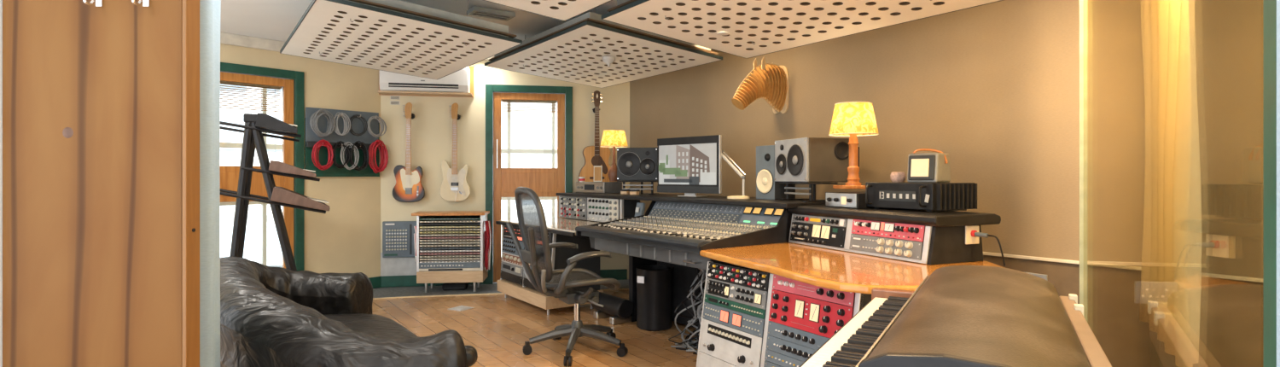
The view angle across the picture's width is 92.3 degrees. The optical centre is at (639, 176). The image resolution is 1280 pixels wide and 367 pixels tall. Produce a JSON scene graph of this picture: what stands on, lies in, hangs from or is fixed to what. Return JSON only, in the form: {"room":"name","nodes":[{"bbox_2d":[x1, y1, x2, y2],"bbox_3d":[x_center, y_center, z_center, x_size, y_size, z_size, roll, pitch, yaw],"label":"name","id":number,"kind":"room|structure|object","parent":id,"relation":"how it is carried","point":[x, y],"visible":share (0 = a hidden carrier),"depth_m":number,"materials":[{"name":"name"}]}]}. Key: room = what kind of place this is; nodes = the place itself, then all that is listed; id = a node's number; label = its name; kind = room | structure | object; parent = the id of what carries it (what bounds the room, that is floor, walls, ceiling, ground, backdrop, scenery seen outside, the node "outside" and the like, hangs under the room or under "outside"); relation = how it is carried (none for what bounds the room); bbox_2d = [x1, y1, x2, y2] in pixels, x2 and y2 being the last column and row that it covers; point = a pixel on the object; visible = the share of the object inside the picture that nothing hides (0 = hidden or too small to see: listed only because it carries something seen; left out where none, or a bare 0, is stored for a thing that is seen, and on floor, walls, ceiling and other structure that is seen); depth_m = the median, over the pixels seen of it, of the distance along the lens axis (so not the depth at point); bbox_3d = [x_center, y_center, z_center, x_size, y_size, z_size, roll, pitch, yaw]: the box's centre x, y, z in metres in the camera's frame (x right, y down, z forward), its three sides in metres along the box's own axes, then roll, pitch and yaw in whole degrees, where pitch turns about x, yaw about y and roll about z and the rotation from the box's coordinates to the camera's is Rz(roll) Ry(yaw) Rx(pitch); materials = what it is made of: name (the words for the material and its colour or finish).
{"room":"studio","nodes":[
{"label":"studio","id":0,"kind":"room"},
{"bbox_2d":[220,43,380,277],"bbox_3d":[-3.919,-0.050,5.074,0.121,2.400,3.600,0,0,41],"label":"wall","id":1,"kind":"structure","parent":0,"point":[346,238],"depth_m":6.07,"materials":[{"name":"beige paint"}]},
{"bbox_2d":[219,87,282,266],"bbox_3d":[-3.867,-0.050,5.772,0.050,2.200,1.365,0,0,41],"label":"window","id":2,"kind":"structure","parent":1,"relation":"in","point":[230,145],"depth_m":5.98,"materials":[{"name":"white plastic"}]},
{"bbox_2d":[220,81,282,160],"bbox_3d":[-3.570,-0.503,5.516,0.045,0.706,0.637,0,0,41],"label":"window blind","id":3,"kind":"object","parent":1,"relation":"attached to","point":[275,88],"visible":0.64,"depth_m":5.56,"materials":[{"name":"white plastic"}]},
{"bbox_2d":[220,31,285,52],"bbox_3d":[-3.862,-1.200,5.026,0.035,0.100,3.600,0,0,41],"label":"trim","id":4,"kind":"structure","parent":1,"relation":"attached to","point":[225,37],"depth_m":5.47,"materials":[{"name":"white paint"}]},
{"bbox_2d":[220,62,304,271],"bbox_3d":[-3.547,0.080,5.496,0.155,2.140,0.965,0,0,41],"label":"door frame","id":5,"kind":"structure","parent":1,"relation":"in","point":[298,77],"depth_m":5.77,"materials":[{"name":"green paint"}]},
{"bbox_2d":[219,71,293,268],"bbox_3d":[-3.513,0.115,5.467,0.094,2.051,0.807,0,0,41],"label":"door","id":6,"kind":"structure","parent":5,"relation":"attached to","point":[229,175],"depth_m":5.65,"materials":[{"name":"orange wood"}]},
{"bbox_2d":[304,107,380,176],"bbox_3d":[-2.905,-0.330,6.070,0.120,0.660,0.720,0,0,41],"label":"board","id":7,"kind":"object","parent":1,"relation":"attached to","point":[311,138],"visible":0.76,"depth_m":6.06,"materials":[{"name":"green paint"}]},
{"bbox_2d":[309,108,334,137],"bbox_3d":[-3.024,-0.513,5.869,0.080,0.282,0.236,0,0,41],"label":"coiled cable","id":8,"kind":"object","parent":7,"relation":"hanging from","point":[313,119],"visible":1,"depth_m":5.85,"materials":[{"name":"rubber"}]},
{"bbox_2d":[311,139,333,170],"bbox_3d":[-3.023,-0.208,5.865,0.092,0.295,0.217,0,0,41],"label":"coiled cable","id":9,"kind":"object","parent":7,"relation":"hanging from","point":[319,143],"visible":1,"depth_m":5.85,"materials":[{"name":"rubber"}]},
{"bbox_2d":[331,140,350,168],"bbox_3d":[-2.920,-0.214,5.992,0.072,0.272,0.186,0,0,41],"label":"coiled cable","id":10,"kind":"object","parent":7,"relation":"hanging from","point":[346,151],"visible":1,"depth_m":6.00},
{"bbox_2d":[333,111,350,135],"bbox_3d":[-2.914,-0.515,5.997,0.078,0.233,0.157,0,0,41],"label":"coiled cable","id":11,"kind":"object","parent":7,"relation":"hanging from","point":[337,131],"visible":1,"depth_m":6.00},
{"bbox_2d":[340,141,359,169],"bbox_3d":[-2.858,-0.205,6.043,0.170,0.278,0.059,0,0,-36],"label":"coiled cable","id":12,"kind":"object","parent":7,"relation":"hanging from","point":[346,165],"visible":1,"depth_m":6.04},
{"bbox_2d":[349,140,368,170],"bbox_3d":[-2.798,-0.207,6.124,0.091,0.301,0.198,0,0,41],"label":"coiled cable","id":13,"kind":"object","parent":7,"relation":"hanging from","point":[365,152],"visible":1,"depth_m":6.13,"materials":[{"name":"rubber"}]},
{"bbox_2d":[366,116,386,137],"bbox_3d":[-2.682,-0.511,6.255,0.077,0.223,0.193,0,0,41],"label":"coiled cable","id":14,"kind":"object","parent":7,"relation":"hanging from","point":[370,119],"visible":1,"depth_m":6.26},
{"bbox_2d":[367,139,388,173],"bbox_3d":[-2.677,-0.207,6.267,0.087,0.346,0.215,0,0,41],"label":"coiled cable","id":15,"kind":"object","parent":7,"relation":"hanging from","point":[383,151],"visible":0.99,"depth_m":6.25,"materials":[{"name":"rubber"}]},
{"bbox_2d":[220,0,616,60],"bbox_3d":[1.000,-1.310,0.600,14.000,0.120,13.200,0,0,0],"label":"ceiling","id":16,"kind":"structure","parent":0,"point":[274,20],"depth_m":4.77,"materials":[{"name":"white paint"}]},
{"bbox_2d":[199,0,221,366],"bbox_3d":[-1.443,-0.060,2.059,0.074,2.360,0.318,0,0,-18],"label":"door frame","id":17,"kind":"structure","parent":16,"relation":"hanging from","point":[209,9],"depth_m":1.98,"materials":[{"name":"paint"}]},
{"bbox_2d":[279,0,522,79],"bbox_3d":[-1.793,-1.059,4.432,1.222,0.382,1.774,0,0,-36],"label":"cloud","id":18,"kind":"object","parent":16,"relation":"hanging from","point":[393,36],"visible":1,"depth_m":4.10,"materials":[{"name":"grey paint"}]},
{"bbox_2d":[466,5,515,21],"bbox_3d":[-1.120,-1.223,4.620,0.320,0.034,0.160,0,0,-35],"label":"ceiling vent","id":19,"kind":"object","parent":16,"relation":"in","point":[474,11],"visible":1,"depth_m":4.58,"materials":[{"name":"metal"}]},
{"bbox_2d":[483,0,612,21],"bbox_3d":[-0.516,-1.093,2.711,1.262,0.315,1.524,0,0,-36],"label":"cloud","id":20,"kind":"object","parent":16,"relation":"hanging from","point":[564,10],"visible":1,"depth_m":3.44,"materials":[{"name":"grey paint"}]},
{"bbox_2d":[484,7,722,87],"bbox_3d":[-0.372,-1.076,5.169,1.252,0.349,1.784,0,0,-36],"label":"cloud","id":21,"kind":"object","parent":16,"relation":"hanging from","point":[573,50],"visible":1,"depth_m":4.88,"materials":[{"name":"grey paint"}]},
{"bbox_2d":[601,0,1003,58],"bbox_3d":[0.783,-1.043,3.264,1.222,0.414,1.784,0,0,-36],"label":"cloud","id":22,"kind":"object","parent":16,"relation":"hanging from","point":[755,27],"visible":1,"depth_m":3.46,"materials":[{"name":"grey paint"}]},
{"bbox_2d":[267,265,699,366],"bbox_3d":[1.000,1.180,4.050,14.000,0.060,7.900,0,0,0],"label":"floor","id":23,"kind":"structure","parent":0,"point":[498,327],"depth_m":4.67,"materials":[{"name":"brown wood"}]},
{"bbox_2d":[0,0,2,366],"bbox_3d":[-1.860,-0.050,1.740,0.180,2.400,0.120,0,0,0],"label":"trim","id":24,"kind":"structure","parent":23,"relation":"on","point":[1,1],"depth_m":1.70,"materials":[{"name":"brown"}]},
{"bbox_2d":[2,0,199,366],"bbox_3d":[-1.509,-0.045,1.727,0.512,2.370,0.056,0,0,0],"label":"door","id":25,"kind":"structure","parent":24,"relation":"attached to","point":[101,105],"depth_m":1.70,"materials":[{"name":"brown wood"}]},
{"bbox_2d":[220,113,325,271],"bbox_3d":[-2.796,0.358,4.598,0.766,1.596,0.642,0,0,-30],"label":"keyboard stand","id":26,"kind":"object","parent":23,"relation":"on","point":[253,136],"visible":0.4,"depth_m":4.33,"materials":[{"name":"grey metal"}]},
{"bbox_2d":[255,112,297,137],"bbox_3d":[-2.702,-0.377,4.577,0.260,0.134,0.570,0,0,-30],"label":"synthesizer","id":27,"kind":"object","parent":26,"relation":"on","point":[263,120],"visible":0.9,"depth_m":4.33,"materials":[{"name":"plastic"}]},
{"bbox_2d":[268,160,316,177],"bbox_3d":[-2.617,-0.054,4.627,0.298,0.121,0.570,0,0,-30],"label":"synthesizer","id":28,"kind":"object","parent":26,"relation":"on","point":[275,165],"visible":0.98,"depth_m":4.37,"materials":[{"name":"wood"}]},
{"bbox_2d":[270,186,330,210],"bbox_3d":[-2.575,0.164,4.651,0.374,0.177,0.570,0,0,-30],"label":"synthesizer","id":29,"kind":"object","parent":26,"relation":"on","point":[282,194],"visible":1,"depth_m":4.40,"materials":[{"name":"wood"}]},
{"bbox_2d":[220,256,477,366],"bbox_3d":[-1.429,0.773,2.706,0.876,0.753,1.953,0,0,-34],"label":"leather sofa","id":30,"kind":"object","parent":23,"relation":"on","point":[270,317],"visible":0.85,"depth_m":2.17,"materials":[{"name":"leather"}]},
{"bbox_2d":[323,313,418,338],"bbox_3d":[-1.345,0.794,2.778,0.647,0.170,1.538,0,0,-35],"label":"seat cushion","id":31,"kind":"object","parent":30,"relation":"on","point":[375,325],"depth_m":2.98,"materials":[{"name":"black leather"}]},
{"bbox_2d":[411,210,489,292],"bbox_3d":[-1.914,0.755,6.245,0.710,0.790,0.350,0,0,-6],"label":"rack","id":32,"kind":"object","parent":23,"relation":"on","point":[474,276],"depth_m":6.10,"materials":[{"name":"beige wood"}]},
{"bbox_2d":[418,267,480,271],"bbox_3d":[-1.895,0.919,6.201,0.590,0.025,0.253,0,0,-6],"label":"recorder","id":33,"kind":"object","parent":32,"relation":"on","point":[433,269],"visible":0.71,"depth_m":6.08,"materials":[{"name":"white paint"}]},
{"bbox_2d":[418,261,480,268],"bbox_3d":[-1.895,0.877,6.203,0.590,0.055,0.254,0,0,-6],"label":"mixer","id":34,"kind":"object","parent":32,"relation":"in","point":[456,264],"visible":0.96,"depth_m":6.08,"materials":[{"name":"grey metal"}]},
{"bbox_2d":[484,221,491,271],"bbox_3d":[-1.546,0.705,6.246,0.073,0.513,0.145,0,0,-20],"label":"hanging cables","id":35,"kind":"object","parent":32,"relation":"hanging from","point":[488,230],"visible":1,"depth_m":6.21,"materials":[{"name":"red plastic"}]},
{"bbox_2d":[442,282,468,290],"bbox_3d":[-1.895,1.119,6.300,0.240,0.070,0.144,0,0,-6],"label":"box","id":36,"kind":"object","parent":23,"relation":"on","point":[446,286],"visible":0.89,"depth_m":6.24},
{"bbox_2d":[506,186,628,366],"bbox_3d":[-0.449,0.607,4.046,0.748,1.086,0.703,0,0,-28],"label":"office chair","id":37,"kind":"object","parent":23,"relation":"on","point":[543,280],"visible":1,"depth_m":3.93,"materials":[{"name":"plastic"}]},
{"bbox_2d":[591,291,634,325],"bbox_3d":[-0.227,1.052,4.931,0.180,0.195,0.420,0,0,-35],"label":"bar","id":38,"kind":"object","parent":23,"relation":"on","point":[619,311],"visible":0.94,"depth_m":4.80,"materials":[{"name":"metal"}]},
{"bbox_2d":[635,264,673,331],"bbox_3d":[0.110,0.922,4.694,0.284,0.455,0.296,0,0,0],"label":"waste bin","id":39,"kind":"object","parent":23,"relation":"on","point":[654,282],"visible":1,"depth_m":4.58,"materials":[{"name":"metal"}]},
{"bbox_2d":[657,261,705,328],"bbox_3d":[0.423,0.890,4.808,0.300,0.520,0.590,0,0,-35],"label":"equipment case","id":40,"kind":"object","parent":23,"relation":"on","point":[683,276],"visible":0.18,"depth_m":4.68,"materials":[{"name":"plastic"}]},
{"bbox_2d":[575,200,791,321],"bbox_3d":[0.260,0.665,4.339,0.846,0.970,1.454,0,0,-35],"label":"mixing console","id":41,"kind":"object","parent":23,"relation":"on","point":[677,233],"visible":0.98,"depth_m":4.16,"materials":[{"name":"grey metal"}]},
{"bbox_2d":[594,238,710,269],"bbox_3d":[0.196,0.500,4.245,0.400,0.100,1.310,0,0,-35],"label":"tray","id":42,"kind":"object","parent":41,"relation":"on","point":[636,250],"depth_m":4.05,"materials":[{"name":"metal"}]},
{"bbox_2d":[682,252,701,265],"bbox_3d":[0.314,0.502,3.700,0.108,0.075,0.148,0,0,0],"label":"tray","id":43,"kind":"object","parent":41,"relation":"on","point":[689,258],"depth_m":3.72,"materials":[{"name":"metal"}]},
{"bbox_2d":[668,267,706,354],"bbox_3d":[0.531,0.867,4.021,0.438,0.565,0.701,0,0,-35],"label":"cable bundle","id":44,"kind":"object","parent":23,"relation":"on","point":[686,343],"visible":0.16,"depth_m":4.11,"materials":[{"name":"rubber"}]},
{"bbox_2d":[495,192,1005,366],"bbox_3d":[0.333,0.667,4.449,1.581,1.005,4.433,0,0,-35],"label":"desk","id":45,"kind":"object","parent":23,"relation":"on","point":[845,269],"visible":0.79,"depth_m":3.10,"materials":[{"name":"orange wood"}]},
{"bbox_2d":[500,270,523,285],"bbox_3d":[-1.097,0.939,5.752,0.248,0.085,0.482,0,0,-35],"label":"rack","id":46,"kind":"object","parent":45,"relation":"in","point":[517,279],"visible":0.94,"depth_m":5.66,"materials":[{"name":"metal"}]},
{"bbox_2d":[500,261,523,276],"bbox_3d":[-1.100,0.859,5.750,0.268,0.103,0.482,0,0,-35],"label":"rack","id":47,"kind":"object","parent":45,"relation":"in","point":[508,267],"visible":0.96,"depth_m":5.66,"materials":[{"name":"grey metal"}]},
{"bbox_2d":[501,251,523,267],"bbox_3d":[-1.094,0.770,5.754,0.267,0.102,0.482,0,0,-35],"label":"rack","id":48,"kind":"object","parent":45,"relation":"in","point":[509,258],"visible":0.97,"depth_m":5.68,"materials":[{"name":"metal"}]},
{"bbox_2d":[501,238,524,255],"bbox_3d":[-1.090,0.658,5.757,0.275,0.147,0.482,0,0,-35],"label":"rack","id":49,"kind":"object","parent":45,"relation":"in","point":[509,247],"visible":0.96,"depth_m":5.73,"materials":[{"name":"metal"}]},
{"bbox_2d":[558,196,587,220],"bbox_3d":[-0.578,0.306,6.136,0.259,0.215,0.540,0,0,-35],"label":"rack","id":50,"kind":"object","parent":45,"relation":"on","point":[569,206],"visible":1,"depth_m":6.04,"materials":[{"name":"grey metal"}]},
{"bbox_2d":[575,181,622,193],"bbox_3d":[-0.427,0.109,6.272,0.420,0.110,0.268,0,0,42],"label":"deck","id":51,"kind":"object","parent":45,"relation":"on","point":[580,187],"visible":0.98,"depth_m":6.15,"materials":[{"name":"metal"}]},
{"bbox_2d":[599,129,628,181],"bbox_3d":[-0.260,-0.207,6.160,0.282,0.513,0.282,0,0,0],"label":"table lamp","id":52,"kind":"object","parent":51,"relation":"on","point":[611,138],"visible":0.95,"depth_m":6.08,"materials":[{"name":"yellow fabric"}]},
{"bbox_2d":[587,197,639,221],"bbox_3d":[-0.249,0.306,5.668,0.263,0.215,0.520,0,0,-35],"label":"rack","id":53,"kind":"object","parent":45,"relation":"on","point":[599,209],"visible":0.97,"depth_m":5.53,"materials":[{"name":"metal"}]},
{"bbox_2d":[616,180,658,194],"bbox_3d":[0.000,0.101,5.728,0.370,0.127,0.240,0,0,15],"label":"speaker stand","id":54,"kind":"object","parent":45,"relation":"on","point":[624,184],"visible":0.74,"depth_m":5.64,"materials":[{"name":"grey metal"}]},
{"bbox_2d":[616,147,657,180],"bbox_3d":[0.009,-0.115,5.726,0.385,0.300,0.319,0,0,15],"label":"monitor speaker","id":55,"kind":"object","parent":54,"relation":"on","point":[633,164],"visible":0.98,"depth_m":5.58},
{"bbox_2d":[657,134,721,197],"bbox_3d":[0.436,-0.081,5.095,0.666,0.490,0.156,0,0,45],"label":"computer monitor","id":56,"kind":"object","parent":45,"relation":"on","point":[689,165],"visible":1,"depth_m":5.02,"materials":[{"name":"plastic"}]},
{"bbox_2d":[555,192,825,208],"bbox_3d":[0.305,0.180,5.252,0.700,0.030,3.070,0,0,-35],"label":"shelf","id":57,"kind":"object","parent":45,"relation":"attached to","point":[718,200],"depth_m":4.60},
{"bbox_2d":[697,350,738,366],"bbox_3d":[0.546,1.034,3.255,0.255,0.136,0.482,0,0,-31],"label":"rack","id":58,"kind":"object","parent":45,"relation":"in","point":[704,359],"visible":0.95,"depth_m":3.31,"materials":[{"name":"metal"}]},
{"bbox_2d":[698,318,762,366],"bbox_3d":[0.555,0.891,3.260,0.284,0.207,0.482,0,0,-31],"label":"rack","id":59,"kind":"object","parent":45,"relation":"in","point":[735,346],"visible":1,"depth_m":3.19,"materials":[{"name":"metal"}]},
{"bbox_2d":[702,302,765,337],"bbox_3d":[0.578,0.757,3.274,0.256,0.119,0.482,0,0,-31],"label":"rack","id":60,"kind":"object","parent":45,"relation":"in","point":[743,322],"visible":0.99,"depth_m":3.18,"materials":[{"name":"metal"}]},
{"bbox_2d":[704,293,766,319],"bbox_3d":[0.584,0.691,3.277,0.256,0.075,0.482,0,0,-31],"label":"rack","id":61,"kind":"object","parent":45,"relation":"in","point":[743,308],"visible":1,"depth_m":3.19,"materials":[{"name":"metal"}]},
{"bbox_2d":[721,150,750,198],"bbox_3d":[0.656,-0.024,4.790,0.168,0.375,0.580,0,0,-23],"label":"desk lamp","id":62,"kind":"object","parent":45,"relation":"on","point":[743,196],"visible":0.72,"depth_m":4.62,"materials":[{"name":"metal"}]},
{"bbox_2d":[704,277,767,309],"bbox_3d":[0.590,0.624,3.281,0.265,0.119,0.482,0,0,-31],"label":"rack","id":63,"kind":"object","parent":45,"relation":"in","point":[743,294],"visible":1,"depth_m":3.19,"materials":[{"name":"grey metal"}]},
{"bbox_2d":[707,261,769,290],"bbox_3d":[0.602,0.535,3.288,0.262,0.119,0.482,0,0,-31],"label":"rack","id":64,"kind":"object","parent":45,"relation":"in","point":[730,273],"visible":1,"depth_m":3.21,"materials":[{"name":"metal"}]},
{"bbox_2d":[756,145,795,199],"bbox_3d":[0.995,-0.031,4.529,0.216,0.392,0.202,0,0,-30],"label":"speaker","id":65,"kind":"object","parent":45,"relation":"on","point":[766,187],"visible":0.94,"depth_m":4.46},
{"bbox_2d":[764,349,803,366],"bbox_3d":[0.827,0.873,2.817,0.257,0.084,0.482,0,0,-31],"label":"rack","id":66,"kind":"object","parent":45,"relation":"in","point":[782,360],"visible":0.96,"depth_m":2.87,"materials":[{"name":"metal"}]},
{"bbox_2d":[766,334,816,361],"bbox_3d":[0.833,0.813,2.821,0.262,0.097,0.482,0,0,-31],"label":"rack","id":67,"kind":"object","parent":45,"relation":"in","point":[798,352],"visible":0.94,"depth_m":2.83,"materials":[{"name":"metal"}]},
{"bbox_2d":[767,320,829,349],"bbox_3d":[0.841,0.746,2.825,0.262,0.097,0.482,0,0,-31],"label":"rack","id":68,"kind":"object","parent":45,"relation":"in","point":[806,339],"visible":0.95,"depth_m":2.81,"materials":[{"name":"metal"}]},
{"bbox_2d":[777,181,837,202],"bbox_3d":[1.132,0.101,4.176,0.220,0.127,0.390,0,0,-17],"label":"speaker stand","id":69,"kind":"object","parent":45,"relation":"on","point":[811,188],"visible":0.97,"depth_m":4.13,"materials":[{"name":"grey metal"}]},
{"bbox_2d":[774,137,859,181],"bbox_3d":[1.193,-0.110,4.195,0.399,0.290,0.446,0,0,-17],"label":"monitor speaker","id":70,"kind":"object","parent":69,"relation":"on","point":[803,159],"visible":0.95,"depth_m":4.03},
{"bbox_2d":[768,289,854,337],"bbox_3d":[0.851,0.638,2.832,0.280,0.180,0.482,0,0,-31],"label":"rack","id":71,"kind":"object","parent":45,"relation":"in","point":[825,318],"visible":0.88,"depth_m":2.77,"materials":[{"name":"metal"}]},
{"bbox_2d":[772,274,855,307],"bbox_3d":[0.866,0.526,2.841,0.265,0.101,0.482,0,0,-31],"label":"rack","id":72,"kind":"object","parent":45,"relation":"in","point":[781,283],"visible":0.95,"depth_m":2.77,"materials":[{"name":"metal"}]},
{"bbox_2d":[792,214,847,228],"bbox_3d":[1.151,0.277,3.718,0.221,0.079,0.482,0,0,-23],"label":"rack","id":73,"kind":"object","parent":45,"relation":"in","point":[835,222],"visible":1,"depth_m":3.66,"materials":[{"name":"grey metal"}]},
{"bbox_2d":[790,221,865,248],"bbox_3d":[1.139,0.359,3.713,0.231,0.146,0.482,0,0,-23],"label":"rack","id":74,"kind":"object","parent":45,"relation":"in","point":[816,234],"visible":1,"depth_m":3.64,"materials":[{"name":"metal"}]},
{"bbox_2d":[825,192,874,208],"bbox_3d":[1.296,0.138,3.673,0.278,0.088,0.280,0,0,-23],"label":"amplifier","id":75,"kind":"object","parent":45,"relation":"on","point":[847,200],"visible":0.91,"depth_m":3.58,"materials":[{"name":"metal"}]},
{"bbox_2d":[828,101,878,189],"bbox_3d":[1.320,-0.189,3.800,0.296,0.528,0.296,0,0,0],"label":"table lamp","id":76,"kind":"object","parent":75,"relation":"on","point":[852,119],"visible":0.98,"depth_m":3.72,"materials":[{"name":"yellow fabric"}]},
{"bbox_2d":[849,233,923,260],"bbox_3d":[1.342,0.374,3.218,0.234,0.116,0.482,0,0,-23],"label":"rack","id":77,"kind":"object","parent":45,"relation":"in","point":[904,248],"visible":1,"depth_m":3.13,"materials":[{"name":"grey metal"}]},
{"bbox_2d":[851,219,925,243],"bbox_3d":[1.360,0.291,3.225,0.223,0.110,0.482,0,0,-23],"label":"rack","id":78,"kind":"object","parent":45,"relation":"in","point":[886,229],"visible":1,"depth_m":3.16,"materials":[{"name":"metal"}]},
{"bbox_2d":[865,181,977,211],"bbox_3d":[1.529,0.107,3.386,0.386,0.150,0.462,0,0,-27],"label":"amplifier","id":79,"kind":"object","parent":45,"relation":"on","point":[928,196],"visible":1,"depth_m":3.24,"materials":[{"name":"grey paint"}]},
{"bbox_2d":[890,171,906,182],"bbox_3d":[1.452,0.002,3.457,0.084,0.058,0.084,0,0,0],"label":"pot","id":80,"kind":"object","parent":79,"relation":"on","point":[896,177],"visible":1,"depth_m":3.43,"materials":[{"name":"pink ceramic"}]},
{"bbox_2d":[907,148,950,182],"bbox_3d":[1.537,-0.059,3.266,0.171,0.180,0.176,0,0,-38],"label":"speaker","id":81,"kind":"object","parent":79,"relation":"on","point":[926,167],"visible":1,"depth_m":3.21},
{"bbox_2d":[910,158,929,176],"bbox_3d":[1.470,-0.046,3.227,0.016,0.095,0.095,0,0,-38],"label":"grille","id":82,"kind":"object","parent":81,"relation":"attached to","point":[919,167],"depth_m":3.22,"materials":[{"name":"beige paint"}]},
{"bbox_2d":[965,225,979,244],"bbox_3d":[1.633,0.285,3.007,0.090,0.090,0.026,0,0,-23],"label":"wall socket","id":83,"kind":"object","parent":45,"relation":"attached to","point":[970,238],"visible":0.97,"depth_m":3.00,"materials":[{"name":"white paint"}]},
{"bbox_2d":[798,265,1111,366],"bbox_3d":[0.733,0.710,1.447,0.573,0.880,1.184,0,0,31],"label":"piano","id":84,"kind":"object","parent":23,"relation":"on","point":[962,316],"visible":1,"depth_m":1.28,"materials":[{"name":"brown wood"}]},
{"bbox_2d":[1079,0,1263,366],"bbox_3d":[1.302,-0.049,1.692,0.028,2.398,2.695,0,0,33],"label":"glass wall","id":85,"kind":"structure","parent":23,"relation":"on","point":[1172,91],"depth_m":0.98,"materials":[{"name":"glass"}]},
{"bbox_2d":[1276,0,1279,366],"bbox_3d":[0.488,-0.049,0.407,0.045,2.398,0.214,0,0,33],"label":"trim","id":86,"kind":"structure","parent":85,"relation":"attached to","point":[1277,1],"depth_m":0.51,"materials":[{"name":"paint"}]},
{"bbox_2d":[1263,0,1276,366],"bbox_3d":[0.555,-0.049,0.518,0.034,2.398,0.043,0,0,33],"label":"post","id":87,"kind":"object","parent":23,"relation":"on","point":[1270,6],"visible":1,"depth_m":0.53,"materials":[{"name":"green paint"}]},
{"bbox_2d":[380,60,629,279],"bbox_3d":[-1.415,-0.050,6.708,2.680,2.400,0.120,0,0,-11],"label":"wall","id":88,"kind":"structure","parent":0,"point":[432,124],"depth_m":6.56,"materials":[{"name":"beige paint"}]},
{"bbox_2d":[380,252,416,276],"bbox_3d":[-2.494,0.912,6.439,0.420,0.245,0.010,0,0,-11],"label":"trim","id":89,"kind":"structure","parent":88,"relation":"attached to","point":[407,265],"depth_m":6.43,"materials":[{"name":"grey paint"}]},
{"bbox_2d":[382,221,416,257],"bbox_3d":[-2.473,0.652,6.411,0.400,0.375,0.064,0,0,-11],"label":"mixer","id":90,"kind":"object","parent":88,"relation":"attached to","point":[398,236],"visible":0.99,"depth_m":6.38,"materials":[{"name":"grey metal"}]},
{"bbox_2d":[377,66,473,97],"bbox_3d":[-2.222,-1.012,6.378,0.950,0.325,0.223,0,0,-11],"label":"air conditioner","id":91,"kind":"object","parent":88,"relation":"attached to","point":[459,84],"visible":0.81,"depth_m":6.30,"materials":[{"name":"white plastic"}]},
{"bbox_2d":[381,274,485,287],"bbox_3d":[-2.178,1.093,6.491,1.060,0.115,0.018,0,0,-11],"label":"baseboard","id":92,"kind":"structure","parent":88,"relation":"attached to","point":[386,281],"depth_m":6.42,"materials":[{"name":"green paint"}]},
{"bbox_2d":[372,288,628,299],"bbox_3d":[-2.055,1.150,5.577,7.621,0.024,0.670,0,0,-21],"label":"trim","id":93,"kind":"structure","parent":88,"relation":"attached to","point":[619,288],"depth_m":5.91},
{"bbox_2d":[485,84,572,284],"bbox_3d":[-1.212,0.080,6.740,0.930,2.140,0.155,0,0,-11],"label":"door frame","id":94,"kind":"structure","parent":88,"relation":"in","point":[490,89],"depth_m":6.63,"materials":[{"name":"green paint"}]},
{"bbox_2d":[493,92,564,282],"bbox_3d":[-1.204,0.115,6.696,0.772,2.051,0.094,0,0,-11],"label":"door","id":95,"kind":"structure","parent":94,"relation":"attached to","point":[545,182],"depth_m":6.67,"materials":[{"name":"orange wood"}]},
{"bbox_2d":[501,103,557,219],"bbox_3d":[-1.292,-0.050,7.155,1.330,2.200,0.051,0,0,-11],"label":"window","id":96,"kind":"structure","parent":88,"relation":"in","point":[509,151],"depth_m":7.13,"materials":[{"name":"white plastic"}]},
{"bbox_2d":[501,99,557,162],"bbox_3d":[-1.218,-0.503,6.769,0.602,0.706,0.045,0,0,-11],"label":"window blind","id":97,"kind":"object","parent":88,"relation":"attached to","point":[530,102],"visible":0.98,"depth_m":6.76,"materials":[{"name":"white plastic"}]},
{"bbox_2d":[599,268,627,279],"bbox_3d":[-0.445,1.093,6.825,0.610,0.115,0.018,0,0,-11],"label":"baseboard","id":98,"kind":"structure","parent":88,"relation":"attached to","point":[621,274],"depth_m":6.85,"materials":[{"name":"green paint"}]},
{"bbox_3d":[-0.486,-0.735,6.775,0.086,0.059,0.101,0,0,-11],"label":"hanger","id":99,"kind":"object","parent":88,"relation":"attached to","visible":0},
{"bbox_2d":[577,90,610,181],"bbox_3d":[-0.475,-0.385,6.717,0.396,1.100,0.120,0,0,-11],"label":"acoustic guitar","id":100,"kind":"object","parent":99,"relation":"hanging from","point":[593,155],"visible":0.8,"depth_m":6.66,"materials":[{"name":"brown wood"}]},
{"bbox_3d":[-2.386,-0.635,6.409,0.086,0.059,0.101,0,0,-11],"label":"hanger","id":101,"kind":"object","parent":88,"relation":"attached to","visible":0},
{"bbox_2d":[392,102,424,202],"bbox_3d":[-2.398,-0.253,6.368,0.320,1.035,0.067,0,0,-11],"label":"electric guitar","id":102,"kind":"object","parent":101,"relation":"hanging from","point":[408,188],"visible":1,"depth_m":6.35,"materials":[{"name":"paint"}]},
{"bbox_3d":[-1.934,-0.635,6.496,0.086,0.059,0.101,0,0,-11],"label":"hanger","id":103,"kind":"object","parent":88,"relation":"attached to","visible":0},
{"bbox_2d":[439,102,470,201],"bbox_3d":[-1.944,-0.257,6.451,0.313,1.036,0.075,0,0,-11],"label":"electric guitar","id":104,"kind":"object","parent":103,"relation":"hanging from","point":[454,187],"visible":1,"depth_m":6.43,"materials":[{"name":"beige paint"}]},
{"bbox_2d":[629,0,1079,303],"bbox_3d":[2.590,-0.050,3.253,0.122,2.400,9.320,0,0,-36],"label":"wall","id":105,"kind":"structure","parent":0,"point":[994,87],"depth_m":3.95,"materials":[{"name":"beige paint"}]},
{"bbox_2d":[731,56,789,114],"bbox_3d":[0.949,-0.743,4.955,0.551,0.445,0.181,0,0,-36],"label":"trophy","id":106,"kind":"object","parent":105,"relation":"attached to","point":[770,82],"visible":1,"depth_m":4.95,"materials":[{"name":"wood"}]},
{"bbox_2d":[983,251,1079,264],"bbox_3d":[2.591,0.473,3.180,0.067,0.018,9.200,0,0,-36],"label":"trim","id":107,"kind":"structure","parent":105,"relation":"attached to","point":[984,253],"depth_m":3.56,"materials":[{"name":"white paint"}]},
{"label":"outside","id":108,"kind":"structure","parent":0,"visible":0},
{"bbox_3d":[-5.000,13.300,27.500,70.000,0.300,65.000,0,0,0],"label":"floor","id":109,"kind":"structure","parent":108,"visible":0},
{"bbox_2d":[219,83,557,265],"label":"window","id":110,"kind":"structure","parent":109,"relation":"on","point":[528,130],"depth_m":17.86,"materials":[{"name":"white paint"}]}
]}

